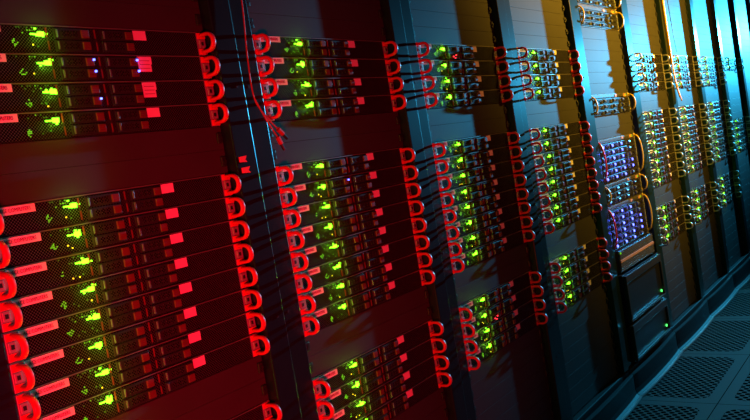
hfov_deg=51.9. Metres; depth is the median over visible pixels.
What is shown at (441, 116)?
panel
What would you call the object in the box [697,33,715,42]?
panel
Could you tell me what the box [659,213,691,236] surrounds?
server
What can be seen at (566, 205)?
server
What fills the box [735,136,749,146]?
server
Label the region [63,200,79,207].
light
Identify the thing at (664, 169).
server
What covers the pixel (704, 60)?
server
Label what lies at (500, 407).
panel
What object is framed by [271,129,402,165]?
panel
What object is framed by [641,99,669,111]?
panel
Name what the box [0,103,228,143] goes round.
server
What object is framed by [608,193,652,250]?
server
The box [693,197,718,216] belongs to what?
server
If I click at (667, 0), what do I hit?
cable
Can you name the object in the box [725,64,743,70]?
server
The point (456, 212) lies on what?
server
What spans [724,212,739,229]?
panel
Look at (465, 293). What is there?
panel
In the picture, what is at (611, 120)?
panel
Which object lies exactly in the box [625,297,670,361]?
unit
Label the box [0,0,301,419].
rack
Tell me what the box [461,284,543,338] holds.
server
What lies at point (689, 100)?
panel
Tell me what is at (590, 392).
panel
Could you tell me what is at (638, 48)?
panel
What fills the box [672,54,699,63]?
server
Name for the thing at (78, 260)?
light
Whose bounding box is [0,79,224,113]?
server
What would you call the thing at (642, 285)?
unit
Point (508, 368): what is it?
panel
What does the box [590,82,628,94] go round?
panel
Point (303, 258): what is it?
server
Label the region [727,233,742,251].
panel
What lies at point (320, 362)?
panel
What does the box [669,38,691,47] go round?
panel
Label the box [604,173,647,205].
enclosure
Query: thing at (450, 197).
server
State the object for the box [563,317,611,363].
panel
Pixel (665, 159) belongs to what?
server
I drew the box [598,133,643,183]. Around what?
enclosure
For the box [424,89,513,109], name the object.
server
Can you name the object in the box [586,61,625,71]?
panel
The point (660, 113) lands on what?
server
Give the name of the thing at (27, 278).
server
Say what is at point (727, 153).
server
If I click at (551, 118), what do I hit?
panel
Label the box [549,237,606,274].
server
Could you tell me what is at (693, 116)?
server
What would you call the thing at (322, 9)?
panel
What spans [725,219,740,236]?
panel
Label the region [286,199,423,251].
server
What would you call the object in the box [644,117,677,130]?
server
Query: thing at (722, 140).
server
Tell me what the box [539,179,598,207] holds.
server
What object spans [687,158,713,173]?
server
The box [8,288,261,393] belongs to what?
server
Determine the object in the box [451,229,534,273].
server
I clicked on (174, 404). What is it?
panel
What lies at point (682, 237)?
panel
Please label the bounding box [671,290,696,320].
panel
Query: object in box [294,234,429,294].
server
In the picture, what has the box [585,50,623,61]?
panel
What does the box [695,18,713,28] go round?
panel
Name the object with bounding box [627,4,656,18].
panel
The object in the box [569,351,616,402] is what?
panel
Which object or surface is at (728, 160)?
panel
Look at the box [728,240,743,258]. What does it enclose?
panel
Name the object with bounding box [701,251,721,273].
panel
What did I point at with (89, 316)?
light
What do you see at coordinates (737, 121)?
server
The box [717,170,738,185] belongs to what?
server
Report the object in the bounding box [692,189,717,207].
server
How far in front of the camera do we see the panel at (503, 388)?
2.26 m
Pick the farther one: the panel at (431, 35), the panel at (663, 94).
the panel at (663, 94)
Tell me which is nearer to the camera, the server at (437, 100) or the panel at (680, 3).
the server at (437, 100)
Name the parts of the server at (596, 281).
handle, handle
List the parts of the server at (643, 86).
handle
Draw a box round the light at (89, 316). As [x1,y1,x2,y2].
[86,313,99,319]
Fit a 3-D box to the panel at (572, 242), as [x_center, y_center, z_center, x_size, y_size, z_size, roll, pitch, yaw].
[0.703,0.115,2.735,0.010,0.044,0.482,-7,4,37]
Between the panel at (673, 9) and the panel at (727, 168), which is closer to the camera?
the panel at (673, 9)
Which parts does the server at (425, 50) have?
handle, handle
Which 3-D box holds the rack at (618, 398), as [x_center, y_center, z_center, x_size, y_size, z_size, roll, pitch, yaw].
[0.278,-0.160,2.995,1.072,1.987,0.599,-7,4,37]
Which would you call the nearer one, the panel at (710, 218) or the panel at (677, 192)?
the panel at (677, 192)
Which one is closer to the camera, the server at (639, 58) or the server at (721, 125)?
the server at (639, 58)
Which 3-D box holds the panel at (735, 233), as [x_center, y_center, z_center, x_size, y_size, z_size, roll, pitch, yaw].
[2.171,0.156,4.675,0.010,0.044,0.482,-7,4,37]
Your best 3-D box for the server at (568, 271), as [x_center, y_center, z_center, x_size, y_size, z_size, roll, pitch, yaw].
[0.481,0.232,2.913,0.673,0.043,0.494,-7,4,37]
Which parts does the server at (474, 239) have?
handle, handle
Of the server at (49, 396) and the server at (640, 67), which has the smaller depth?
the server at (49, 396)
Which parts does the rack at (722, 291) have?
post, post, frame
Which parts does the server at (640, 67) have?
handle, handle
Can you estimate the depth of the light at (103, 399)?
1.21 m
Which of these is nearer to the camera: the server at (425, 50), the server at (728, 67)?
the server at (425, 50)
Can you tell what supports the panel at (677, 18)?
attached to the rack at (722, 291)
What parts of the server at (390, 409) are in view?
handle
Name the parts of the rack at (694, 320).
post, post, frame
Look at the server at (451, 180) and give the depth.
2.22 m
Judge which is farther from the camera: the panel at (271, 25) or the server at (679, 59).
the server at (679, 59)
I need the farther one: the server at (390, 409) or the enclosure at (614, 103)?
the enclosure at (614, 103)
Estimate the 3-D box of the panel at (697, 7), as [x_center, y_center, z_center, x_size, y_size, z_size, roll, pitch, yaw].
[1.944,-1.200,4.591,0.010,0.044,0.482,-7,4,37]
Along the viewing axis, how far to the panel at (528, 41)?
2.69 m
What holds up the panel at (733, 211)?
attached to the rack at (740, 270)
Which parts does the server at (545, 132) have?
handle, handle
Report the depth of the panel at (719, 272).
4.22 m
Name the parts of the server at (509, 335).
handle, handle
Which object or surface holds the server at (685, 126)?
in the rack at (722, 291)
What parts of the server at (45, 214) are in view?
handle, handle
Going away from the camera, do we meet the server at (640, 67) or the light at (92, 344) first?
the light at (92, 344)
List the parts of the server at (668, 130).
handle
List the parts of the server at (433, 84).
handle, handle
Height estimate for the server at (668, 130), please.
0.043 m
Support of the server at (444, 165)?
in the rack at (501, 32)
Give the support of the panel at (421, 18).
attached to the rack at (501, 32)
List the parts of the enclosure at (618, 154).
handle, handle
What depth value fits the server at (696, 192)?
4.18 m
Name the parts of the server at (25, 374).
handle, handle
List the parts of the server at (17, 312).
handle, handle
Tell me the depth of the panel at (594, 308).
2.75 m
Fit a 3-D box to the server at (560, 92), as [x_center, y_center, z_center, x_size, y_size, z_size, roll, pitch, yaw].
[0.378,-0.381,2.875,0.673,0.043,0.494,-7,4,37]
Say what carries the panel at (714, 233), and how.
attached to the rack at (722, 291)
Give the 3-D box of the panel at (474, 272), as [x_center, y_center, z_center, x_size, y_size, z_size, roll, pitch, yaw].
[0.345,0.160,2.253,0.010,0.044,0.482,-7,4,37]
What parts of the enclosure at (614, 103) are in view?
handle, handle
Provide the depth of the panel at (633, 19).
3.65 m
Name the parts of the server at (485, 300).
handle, handle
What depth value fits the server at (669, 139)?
3.69 m
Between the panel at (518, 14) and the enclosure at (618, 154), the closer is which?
the panel at (518, 14)
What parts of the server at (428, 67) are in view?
handle, handle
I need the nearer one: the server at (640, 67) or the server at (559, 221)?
the server at (559, 221)
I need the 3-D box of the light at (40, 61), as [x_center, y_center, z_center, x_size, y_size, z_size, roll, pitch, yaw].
[-0.506,-0.227,1.184,0.004,0.012,0.027,-7,4,37]
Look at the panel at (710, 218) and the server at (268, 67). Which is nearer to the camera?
the server at (268, 67)
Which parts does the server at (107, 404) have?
handle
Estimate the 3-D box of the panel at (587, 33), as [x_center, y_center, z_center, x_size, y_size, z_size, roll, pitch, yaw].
[0.929,-0.721,3.167,0.010,0.044,0.482,-7,4,37]
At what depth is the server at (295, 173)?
1.73 m
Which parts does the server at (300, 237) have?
handle, handle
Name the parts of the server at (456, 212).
handle, handle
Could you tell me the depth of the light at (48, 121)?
1.18 m
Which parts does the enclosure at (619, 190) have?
handle, handle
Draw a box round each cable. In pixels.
[241,0,288,150]
[662,0,680,96]
[667,0,676,51]
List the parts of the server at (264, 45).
handle, handle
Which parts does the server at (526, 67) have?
handle, handle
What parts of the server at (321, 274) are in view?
handle, handle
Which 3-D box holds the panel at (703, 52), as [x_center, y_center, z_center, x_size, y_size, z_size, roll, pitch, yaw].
[1.988,-0.938,4.607,0.010,0.044,0.482,-7,4,37]
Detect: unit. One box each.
[618,253,665,323]
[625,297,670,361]
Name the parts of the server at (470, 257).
handle, handle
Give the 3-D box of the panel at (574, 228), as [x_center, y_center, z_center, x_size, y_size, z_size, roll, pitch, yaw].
[0.696,0.071,2.732,0.010,0.044,0.482,-7,4,37]
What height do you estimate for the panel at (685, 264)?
0.044 m
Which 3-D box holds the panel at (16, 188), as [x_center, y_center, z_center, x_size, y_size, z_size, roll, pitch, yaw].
[-0.421,-0.058,1.271,0.010,0.044,0.482,-7,4,37]
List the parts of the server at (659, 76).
handle, handle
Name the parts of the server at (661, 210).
handle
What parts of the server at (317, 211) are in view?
handle, handle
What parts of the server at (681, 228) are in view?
handle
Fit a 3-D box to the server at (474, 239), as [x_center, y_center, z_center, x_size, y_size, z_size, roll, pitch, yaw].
[0.094,0.101,2.420,0.673,0.043,0.494,-7,4,37]
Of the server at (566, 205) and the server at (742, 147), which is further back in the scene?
the server at (742, 147)
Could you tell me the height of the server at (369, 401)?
0.043 m
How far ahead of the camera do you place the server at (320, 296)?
1.74 m
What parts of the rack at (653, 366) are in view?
post, post, frame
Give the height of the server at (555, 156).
0.043 m
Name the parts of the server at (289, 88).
handle, handle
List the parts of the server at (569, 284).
handle, handle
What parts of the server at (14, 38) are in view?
handle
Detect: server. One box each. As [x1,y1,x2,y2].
[0,23,215,55]
[0,53,219,82]
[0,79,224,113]
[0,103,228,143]
[0,173,240,236]
[0,196,245,268]
[0,219,249,300]
[0,242,253,332]
[2,265,257,362]
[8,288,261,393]
[14,310,265,419]
[38,333,269,419]
[228,400,281,419]
[252,33,397,58]
[256,56,400,78]
[260,77,403,99]
[263,94,406,121]
[275,147,415,186]
[279,165,417,208]
[282,182,420,229]
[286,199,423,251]
[290,217,426,272]
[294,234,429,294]
[297,251,432,315]
[301,268,435,336]
[312,319,443,399]
[316,336,446,419]
[323,353,449,419]
[357,370,451,419]
[416,42,506,60]
[418,59,508,75]
[421,75,510,92]
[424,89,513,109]
[432,132,519,158]
[435,146,521,174]
[437,160,523,191]
[440,174,526,208]
[443,187,528,224]
[445,201,530,240]
[448,215,532,257]
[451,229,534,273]
[458,270,541,322]
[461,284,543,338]
[464,298,545,354]
[466,311,547,370]
[516,47,578,61]
[518,60,580,74]
[520,74,582,87]
[523,86,584,101]
[529,121,589,140]
[531,133,591,154]
[533,145,592,167]
[535,156,594,181]
[537,168,596,194]
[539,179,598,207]
[541,191,599,221]
[543,203,601,234]
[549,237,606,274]
[551,249,608,287]
[553,260,610,300]
[555,272,612,313]
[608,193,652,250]
[634,53,669,62]
[635,63,670,72]
[637,72,671,82]
[638,81,672,91]
[642,108,676,120]
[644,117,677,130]
[645,125,679,139]
[647,134,680,149]
[648,143,681,159]
[649,152,682,169]
[651,161,684,178]
[652,169,685,188]
[656,195,689,217]
[658,204,690,227]
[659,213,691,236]
[661,221,692,246]
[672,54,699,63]
[673,63,700,71]
[675,72,701,80]
[675,80,702,88]
[678,103,705,114]
[680,111,706,122]
[681,119,707,131]
[682,127,709,139]
[683,135,710,148]
[685,143,711,156]
[686,150,712,165]
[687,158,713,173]
[691,182,716,199]
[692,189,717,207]
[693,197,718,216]
[694,205,719,224]
[700,56,723,63]
[701,64,724,71]
[703,71,725,78]
[704,79,726,86]
[707,100,729,109]
[708,107,730,116]
[709,114,731,124]
[710,121,732,131]
[711,128,732,139]
[712,135,733,147]
[713,142,734,154]
[714,149,735,162]
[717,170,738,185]
[718,177,739,192]
[719,184,740,200]
[721,191,741,207]
[724,57,742,64]
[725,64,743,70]
[732,116,749,125]
[733,123,749,132]
[734,129,749,139]
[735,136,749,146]
[736,142,749,153]
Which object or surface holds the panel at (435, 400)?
attached to the rack at (392, 18)
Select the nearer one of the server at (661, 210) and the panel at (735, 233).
the server at (661, 210)
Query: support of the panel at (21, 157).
attached to the rack at (236, 132)
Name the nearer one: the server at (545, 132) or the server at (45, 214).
the server at (45, 214)
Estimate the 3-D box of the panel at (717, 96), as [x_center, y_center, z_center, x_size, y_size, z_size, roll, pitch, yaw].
[2.032,-0.675,4.623,0.010,0.044,0.482,-7,4,37]
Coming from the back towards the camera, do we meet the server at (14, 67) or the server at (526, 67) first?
the server at (526, 67)
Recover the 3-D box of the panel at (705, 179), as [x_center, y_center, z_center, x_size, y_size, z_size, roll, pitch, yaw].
[1.755,-0.149,4.171,0.010,0.044,0.482,-7,4,37]
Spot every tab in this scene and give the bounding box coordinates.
[239,156,246,161]
[241,166,249,172]
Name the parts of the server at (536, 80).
handle, handle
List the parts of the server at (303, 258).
handle, handle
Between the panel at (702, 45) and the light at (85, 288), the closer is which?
the light at (85, 288)
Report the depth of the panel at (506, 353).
2.26 m
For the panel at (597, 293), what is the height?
0.044 m
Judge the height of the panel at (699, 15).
0.044 m
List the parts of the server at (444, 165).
handle, handle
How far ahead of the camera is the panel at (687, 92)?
4.17 m
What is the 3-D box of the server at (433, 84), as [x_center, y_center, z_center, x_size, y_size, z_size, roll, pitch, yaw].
[0.021,-0.336,2.393,0.673,0.043,0.494,-7,4,37]
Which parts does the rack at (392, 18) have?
post, panel, mounting rail, post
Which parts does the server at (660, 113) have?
handle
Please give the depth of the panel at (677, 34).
4.15 m
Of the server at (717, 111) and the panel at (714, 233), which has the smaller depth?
the panel at (714, 233)
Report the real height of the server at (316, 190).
0.043 m
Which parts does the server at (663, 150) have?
handle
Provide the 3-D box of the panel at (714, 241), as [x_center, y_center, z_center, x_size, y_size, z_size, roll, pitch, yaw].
[1.813,0.201,4.193,0.010,0.044,0.482,-7,4,37]
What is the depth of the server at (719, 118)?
4.65 m
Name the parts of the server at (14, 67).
handle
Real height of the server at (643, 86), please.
0.043 m
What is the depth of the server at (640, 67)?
3.67 m
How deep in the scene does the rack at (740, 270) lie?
4.80 m
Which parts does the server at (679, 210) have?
handle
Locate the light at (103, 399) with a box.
[99,395,112,404]
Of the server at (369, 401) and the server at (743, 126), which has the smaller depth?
the server at (369, 401)
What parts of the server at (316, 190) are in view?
handle, handle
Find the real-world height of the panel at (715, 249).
0.044 m
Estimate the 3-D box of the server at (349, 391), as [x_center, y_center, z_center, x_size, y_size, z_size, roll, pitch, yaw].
[-0.220,0.408,1.955,0.673,0.043,0.494,-7,4,37]
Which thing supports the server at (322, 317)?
in the rack at (392, 18)
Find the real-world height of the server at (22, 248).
0.043 m
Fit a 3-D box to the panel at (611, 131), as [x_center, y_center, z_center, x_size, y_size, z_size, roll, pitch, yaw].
[0.994,-0.327,3.192,0.010,0.044,0.482,-7,4,37]
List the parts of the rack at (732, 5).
blanking panel, blanking panel, blanking panel, blanking panel, blanking panel, blanking panel, blanking panel, blanking panel, blanking panel, blanking panel, blanking panel, blanking panel, blanking panel, blanking panel, blanking panel, blanking panel, post, blanking panel, blanking panel, blanking panel, blanking panel, blanking panel, blanking panel, blanking panel, blanking panel, blanking panel, blanking panel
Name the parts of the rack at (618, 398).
post, post, frame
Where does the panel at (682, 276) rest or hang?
attached to the rack at (694, 320)
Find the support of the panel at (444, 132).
attached to the rack at (501, 32)
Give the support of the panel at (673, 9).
attached to the rack at (722, 291)
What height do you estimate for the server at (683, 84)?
0.043 m
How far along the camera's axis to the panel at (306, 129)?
1.73 m
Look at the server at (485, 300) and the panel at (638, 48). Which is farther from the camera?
the panel at (638, 48)
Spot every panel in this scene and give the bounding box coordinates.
[0,0,202,32]
[0,126,223,174]
[0,150,227,205]
[107,355,264,419]
[172,377,268,419]
[246,0,382,23]
[248,13,385,40]
[267,112,399,143]
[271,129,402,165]
[305,285,428,356]
[308,302,431,377]
[391,387,445,419]
[409,0,491,17]
[410,9,493,31]
[413,26,495,46]
[421,403,447,419]
[427,103,506,125]
[429,117,509,141]
[453,242,528,288]
[456,256,530,305]
[469,325,541,384]
[471,338,543,400]
[474,352,545,416]
[476,365,547,419]
[496,379,549,419]
[509,0,564,13]
[510,7,566,25]
[512,20,567,37]
[514,34,569,49]
[525,97,578,114]
[527,109,580,127]
[545,214,595,246]
[547,225,597,260]
[557,283,606,325]
[559,295,608,338]
[561,306,609,351]
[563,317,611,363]
[565,329,613,376]
[567,340,614,389]
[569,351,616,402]
[571,362,618,415]
[581,27,620,40]
[583,38,622,51]
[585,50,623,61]
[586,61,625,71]
[588,72,626,83]
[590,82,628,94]
[595,112,632,128]
[596,122,634,139]
[626,0,655,9]
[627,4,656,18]
[628,14,658,27]
[630,24,659,36]
[631,34,660,45]
[632,43,661,54]
[640,90,668,101]
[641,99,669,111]
[654,178,680,197]
[655,187,681,207]
[662,230,688,254]
[663,239,689,264]
[664,0,685,7]
[664,3,687,15]
[665,248,690,273]
[666,12,688,23]
[666,256,691,283]
[667,21,689,31]
[667,265,693,291]
[668,29,690,39]
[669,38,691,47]
[669,273,694,301]
[670,282,695,311]
[671,47,692,55]
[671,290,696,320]
[676,88,698,97]
[677,96,699,105]
[688,166,709,181]
[689,174,710,190]
[693,3,711,13]
[694,10,712,20]
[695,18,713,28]
[695,212,715,232]
[696,26,714,35]
[696,220,716,240]
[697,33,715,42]
[698,41,716,49]
[698,228,717,248]
[699,49,717,56]
[699,235,718,256]
[700,243,719,265]
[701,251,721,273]
[702,259,722,282]
[704,266,723,289]
[705,86,722,93]
[706,93,723,101]
[715,156,731,169]
[716,163,732,177]
[722,198,737,214]
[723,205,738,222]
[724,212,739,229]
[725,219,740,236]
[726,226,741,243]
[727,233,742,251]
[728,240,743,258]
[729,247,744,265]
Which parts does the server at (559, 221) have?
handle, handle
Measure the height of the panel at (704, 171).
0.044 m
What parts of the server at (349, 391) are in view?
handle, handle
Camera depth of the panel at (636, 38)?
3.65 m
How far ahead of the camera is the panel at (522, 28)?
2.68 m
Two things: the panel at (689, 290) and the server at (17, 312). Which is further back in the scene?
the panel at (689, 290)
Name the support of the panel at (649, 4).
attached to the rack at (694, 320)
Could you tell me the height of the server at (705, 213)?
0.043 m
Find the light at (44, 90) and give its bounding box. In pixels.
[42,88,56,93]
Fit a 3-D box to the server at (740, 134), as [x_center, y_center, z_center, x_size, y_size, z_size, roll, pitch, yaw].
[2.189,-0.472,5.291,0.673,0.043,0.494,-7,4,37]
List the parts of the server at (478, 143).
handle, handle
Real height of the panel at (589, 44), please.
0.044 m
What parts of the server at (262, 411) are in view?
handle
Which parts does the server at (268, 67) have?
handle, handle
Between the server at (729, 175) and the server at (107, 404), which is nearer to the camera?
the server at (107, 404)
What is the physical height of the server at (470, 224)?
0.043 m
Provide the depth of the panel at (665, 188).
3.70 m
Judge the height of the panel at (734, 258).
0.044 m
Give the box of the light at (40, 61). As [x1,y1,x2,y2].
[37,58,52,65]
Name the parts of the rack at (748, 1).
blanking panel, blanking panel, blanking panel, blanking panel, blanking panel, blanking panel, blanking panel, blanking panel, blanking panel, blanking panel, blanking panel, blanking panel, blanking panel, post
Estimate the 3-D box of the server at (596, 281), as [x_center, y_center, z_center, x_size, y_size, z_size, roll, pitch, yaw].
[0.495,0.319,2.918,0.673,0.043,0.494,-7,4,37]
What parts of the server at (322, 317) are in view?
handle, handle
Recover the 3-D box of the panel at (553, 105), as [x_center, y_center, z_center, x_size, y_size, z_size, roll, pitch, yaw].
[0.623,-0.366,2.705,0.010,0.044,0.482,-7,4,37]
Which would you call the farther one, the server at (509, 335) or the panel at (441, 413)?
the server at (509, 335)
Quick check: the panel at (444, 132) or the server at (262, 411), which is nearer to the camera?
the server at (262, 411)
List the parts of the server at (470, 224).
handle, handle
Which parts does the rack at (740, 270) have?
blanking panel, post, post, frame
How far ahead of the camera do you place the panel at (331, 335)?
1.75 m
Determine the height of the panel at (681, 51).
0.044 m
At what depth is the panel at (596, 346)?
2.75 m
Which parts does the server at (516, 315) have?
handle, handle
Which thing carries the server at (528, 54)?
in the rack at (618, 398)
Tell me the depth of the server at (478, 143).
2.21 m
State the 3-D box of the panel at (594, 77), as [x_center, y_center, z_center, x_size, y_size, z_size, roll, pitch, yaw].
[0.958,-0.546,3.178,0.010,0.044,0.482,-7,4,37]
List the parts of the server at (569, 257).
handle, handle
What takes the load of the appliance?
in the rack at (653, 366)
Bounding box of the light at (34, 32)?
[30,28,47,36]
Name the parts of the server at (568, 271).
handle, handle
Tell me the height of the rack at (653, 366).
1.987 m
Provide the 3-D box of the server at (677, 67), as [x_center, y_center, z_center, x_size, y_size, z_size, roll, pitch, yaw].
[1.415,-0.733,4.306,0.673,0.043,0.494,-7,4,37]
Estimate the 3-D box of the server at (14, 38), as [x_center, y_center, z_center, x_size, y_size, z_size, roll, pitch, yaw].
[-0.695,-0.247,1.430,0.673,0.043,0.494,-7,4,37]
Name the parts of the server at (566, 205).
handle, handle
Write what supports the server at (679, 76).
in the rack at (722, 291)
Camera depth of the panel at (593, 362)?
2.76 m
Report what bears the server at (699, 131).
in the rack at (722, 291)
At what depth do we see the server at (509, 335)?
2.25 m
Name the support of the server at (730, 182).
in the rack at (740, 270)
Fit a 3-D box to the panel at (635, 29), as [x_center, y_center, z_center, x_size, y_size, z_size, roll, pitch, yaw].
[1.272,-0.849,3.644,0.010,0.044,0.482,-7,4,37]
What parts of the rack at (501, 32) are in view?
post, panel, blanking panel, mounting rail, post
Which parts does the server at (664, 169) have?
handle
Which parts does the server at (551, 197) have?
handle, handle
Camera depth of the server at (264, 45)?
1.71 m
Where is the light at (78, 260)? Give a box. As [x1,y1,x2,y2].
[75,257,91,263]
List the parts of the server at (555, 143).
handle, handle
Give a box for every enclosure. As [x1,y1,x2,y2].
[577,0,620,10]
[578,4,623,30]
[591,92,635,117]
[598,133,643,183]
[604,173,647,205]
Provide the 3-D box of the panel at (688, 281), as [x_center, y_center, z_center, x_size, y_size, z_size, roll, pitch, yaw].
[1.477,0.376,3.720,0.010,0.044,0.482,-7,4,37]
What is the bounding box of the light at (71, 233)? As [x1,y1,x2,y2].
[67,229,80,237]
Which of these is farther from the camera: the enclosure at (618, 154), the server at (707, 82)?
the server at (707, 82)
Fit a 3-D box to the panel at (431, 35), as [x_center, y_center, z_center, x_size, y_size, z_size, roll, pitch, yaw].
[0.236,-0.497,2.212,0.010,0.044,0.482,-7,4,37]
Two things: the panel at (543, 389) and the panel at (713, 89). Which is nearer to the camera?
the panel at (543, 389)
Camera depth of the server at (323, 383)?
1.75 m
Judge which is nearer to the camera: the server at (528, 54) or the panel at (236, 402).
the panel at (236, 402)
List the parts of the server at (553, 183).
handle, handle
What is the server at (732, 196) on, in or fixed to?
in the rack at (740, 270)
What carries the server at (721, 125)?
in the rack at (740, 270)
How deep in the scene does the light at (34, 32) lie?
1.18 m
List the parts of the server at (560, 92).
handle, handle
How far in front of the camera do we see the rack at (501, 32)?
2.41 m
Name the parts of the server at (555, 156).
handle, handle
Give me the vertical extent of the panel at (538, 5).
0.044 m
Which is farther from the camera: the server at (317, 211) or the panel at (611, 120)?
the panel at (611, 120)
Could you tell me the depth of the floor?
3.08 m
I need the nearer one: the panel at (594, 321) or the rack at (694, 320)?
the panel at (594, 321)
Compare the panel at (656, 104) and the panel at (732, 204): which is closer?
the panel at (656, 104)
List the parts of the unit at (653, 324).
panel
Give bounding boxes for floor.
[625,280,749,419]
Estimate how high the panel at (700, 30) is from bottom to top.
0.044 m
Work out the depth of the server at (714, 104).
4.65 m
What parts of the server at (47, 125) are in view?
handle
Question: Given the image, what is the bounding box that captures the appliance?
[614,232,654,272]
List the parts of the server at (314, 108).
handle, handle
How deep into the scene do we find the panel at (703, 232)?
4.20 m
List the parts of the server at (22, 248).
handle, handle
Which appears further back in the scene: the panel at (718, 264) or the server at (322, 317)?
the panel at (718, 264)
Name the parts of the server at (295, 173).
handle, handle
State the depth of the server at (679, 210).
3.71 m
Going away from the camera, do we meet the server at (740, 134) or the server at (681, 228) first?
the server at (681, 228)
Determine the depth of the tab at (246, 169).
1.47 m
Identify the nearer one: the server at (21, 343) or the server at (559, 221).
the server at (21, 343)
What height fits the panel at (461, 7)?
0.044 m
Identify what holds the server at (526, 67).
in the rack at (618, 398)
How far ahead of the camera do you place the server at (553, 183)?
2.71 m
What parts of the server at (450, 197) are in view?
handle, handle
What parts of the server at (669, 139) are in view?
handle, handle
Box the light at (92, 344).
[89,341,101,348]
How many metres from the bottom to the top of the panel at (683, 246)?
0.044 m
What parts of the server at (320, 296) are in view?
handle, handle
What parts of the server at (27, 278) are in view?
handle, handle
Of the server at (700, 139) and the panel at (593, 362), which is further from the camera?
the server at (700, 139)
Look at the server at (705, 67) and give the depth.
4.63 m
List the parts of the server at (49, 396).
handle, handle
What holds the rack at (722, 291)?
on the floor
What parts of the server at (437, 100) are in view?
handle, handle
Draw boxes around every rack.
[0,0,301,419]
[229,0,467,419]
[400,0,568,419]
[504,0,642,419]
[574,0,683,395]
[624,0,714,350]
[671,0,738,316]
[692,0,749,289]
[716,0,749,246]
[735,0,749,106]
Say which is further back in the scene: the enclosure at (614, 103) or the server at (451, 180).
the enclosure at (614, 103)
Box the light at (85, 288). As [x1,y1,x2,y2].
[81,284,95,293]
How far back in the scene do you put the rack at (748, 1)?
5.73 m
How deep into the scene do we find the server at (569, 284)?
2.73 m
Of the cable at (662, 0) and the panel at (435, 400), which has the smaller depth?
the panel at (435, 400)
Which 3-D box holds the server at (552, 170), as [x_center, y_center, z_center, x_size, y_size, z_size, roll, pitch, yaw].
[0.422,-0.118,2.891,0.673,0.043,0.494,-7,4,37]
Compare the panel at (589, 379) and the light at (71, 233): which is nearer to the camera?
the light at (71, 233)
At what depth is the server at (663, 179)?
3.70 m
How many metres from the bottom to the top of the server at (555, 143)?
0.043 m
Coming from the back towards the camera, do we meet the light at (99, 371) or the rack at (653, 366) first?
the rack at (653, 366)
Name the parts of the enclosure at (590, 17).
handle, handle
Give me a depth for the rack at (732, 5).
5.28 m
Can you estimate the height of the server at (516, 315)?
0.043 m
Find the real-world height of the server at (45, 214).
0.043 m
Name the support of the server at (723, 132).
in the rack at (740, 270)
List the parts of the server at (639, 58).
handle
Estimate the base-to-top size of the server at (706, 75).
0.043 m
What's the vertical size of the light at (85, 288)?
0.012 m
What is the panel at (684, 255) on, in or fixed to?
attached to the rack at (694, 320)
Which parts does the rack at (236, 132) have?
post, panel, mounting rail, post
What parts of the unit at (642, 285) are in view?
panel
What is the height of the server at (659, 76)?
0.043 m
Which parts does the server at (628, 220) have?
handle, handle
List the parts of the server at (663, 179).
handle, handle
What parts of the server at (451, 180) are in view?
handle, handle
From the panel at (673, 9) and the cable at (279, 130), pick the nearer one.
the cable at (279, 130)
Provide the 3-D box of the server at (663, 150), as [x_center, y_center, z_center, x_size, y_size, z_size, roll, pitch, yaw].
[1.131,-0.251,3.852,0.673,0.043,0.494,-7,4,37]
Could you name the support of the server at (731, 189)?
in the rack at (740, 270)
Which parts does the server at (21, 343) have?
handle, handle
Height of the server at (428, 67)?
0.043 m
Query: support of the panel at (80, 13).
attached to the rack at (236, 132)
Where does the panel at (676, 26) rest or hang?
attached to the rack at (722, 291)
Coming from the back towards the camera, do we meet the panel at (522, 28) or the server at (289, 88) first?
the panel at (522, 28)
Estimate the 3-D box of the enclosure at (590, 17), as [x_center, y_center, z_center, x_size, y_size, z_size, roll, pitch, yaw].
[0.665,-0.756,3.354,0.692,0.087,0.483,-7,4,37]
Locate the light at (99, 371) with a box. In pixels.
[95,367,111,375]
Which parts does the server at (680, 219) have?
handle, handle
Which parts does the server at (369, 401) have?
handle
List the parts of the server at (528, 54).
handle, handle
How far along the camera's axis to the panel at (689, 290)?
3.73 m
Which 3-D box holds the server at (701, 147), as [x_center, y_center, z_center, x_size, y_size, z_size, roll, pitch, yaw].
[1.488,-0.295,4.333,0.673,0.043,0.494,-7,4,37]
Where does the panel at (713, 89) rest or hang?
attached to the rack at (740, 270)
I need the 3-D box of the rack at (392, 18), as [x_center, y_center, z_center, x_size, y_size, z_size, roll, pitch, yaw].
[-0.423,0.016,2.037,1.072,1.987,0.599,-7,4,37]
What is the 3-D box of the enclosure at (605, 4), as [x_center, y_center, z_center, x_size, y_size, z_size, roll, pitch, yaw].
[0.650,-0.844,3.348,0.692,0.087,0.483,-7,4,37]
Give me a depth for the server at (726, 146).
4.66 m
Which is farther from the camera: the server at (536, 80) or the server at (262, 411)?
the server at (536, 80)
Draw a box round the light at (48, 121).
[45,118,59,124]
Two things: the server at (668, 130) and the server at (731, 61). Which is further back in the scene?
the server at (731, 61)
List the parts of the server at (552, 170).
handle, handle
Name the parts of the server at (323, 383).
handle, handle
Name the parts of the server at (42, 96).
handle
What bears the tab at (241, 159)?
attached to the rack at (236, 132)
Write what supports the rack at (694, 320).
on the floor
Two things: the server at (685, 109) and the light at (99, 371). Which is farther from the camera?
the server at (685, 109)
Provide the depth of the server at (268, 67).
1.71 m
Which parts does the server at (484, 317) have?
handle, handle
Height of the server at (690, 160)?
0.043 m
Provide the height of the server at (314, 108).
0.043 m

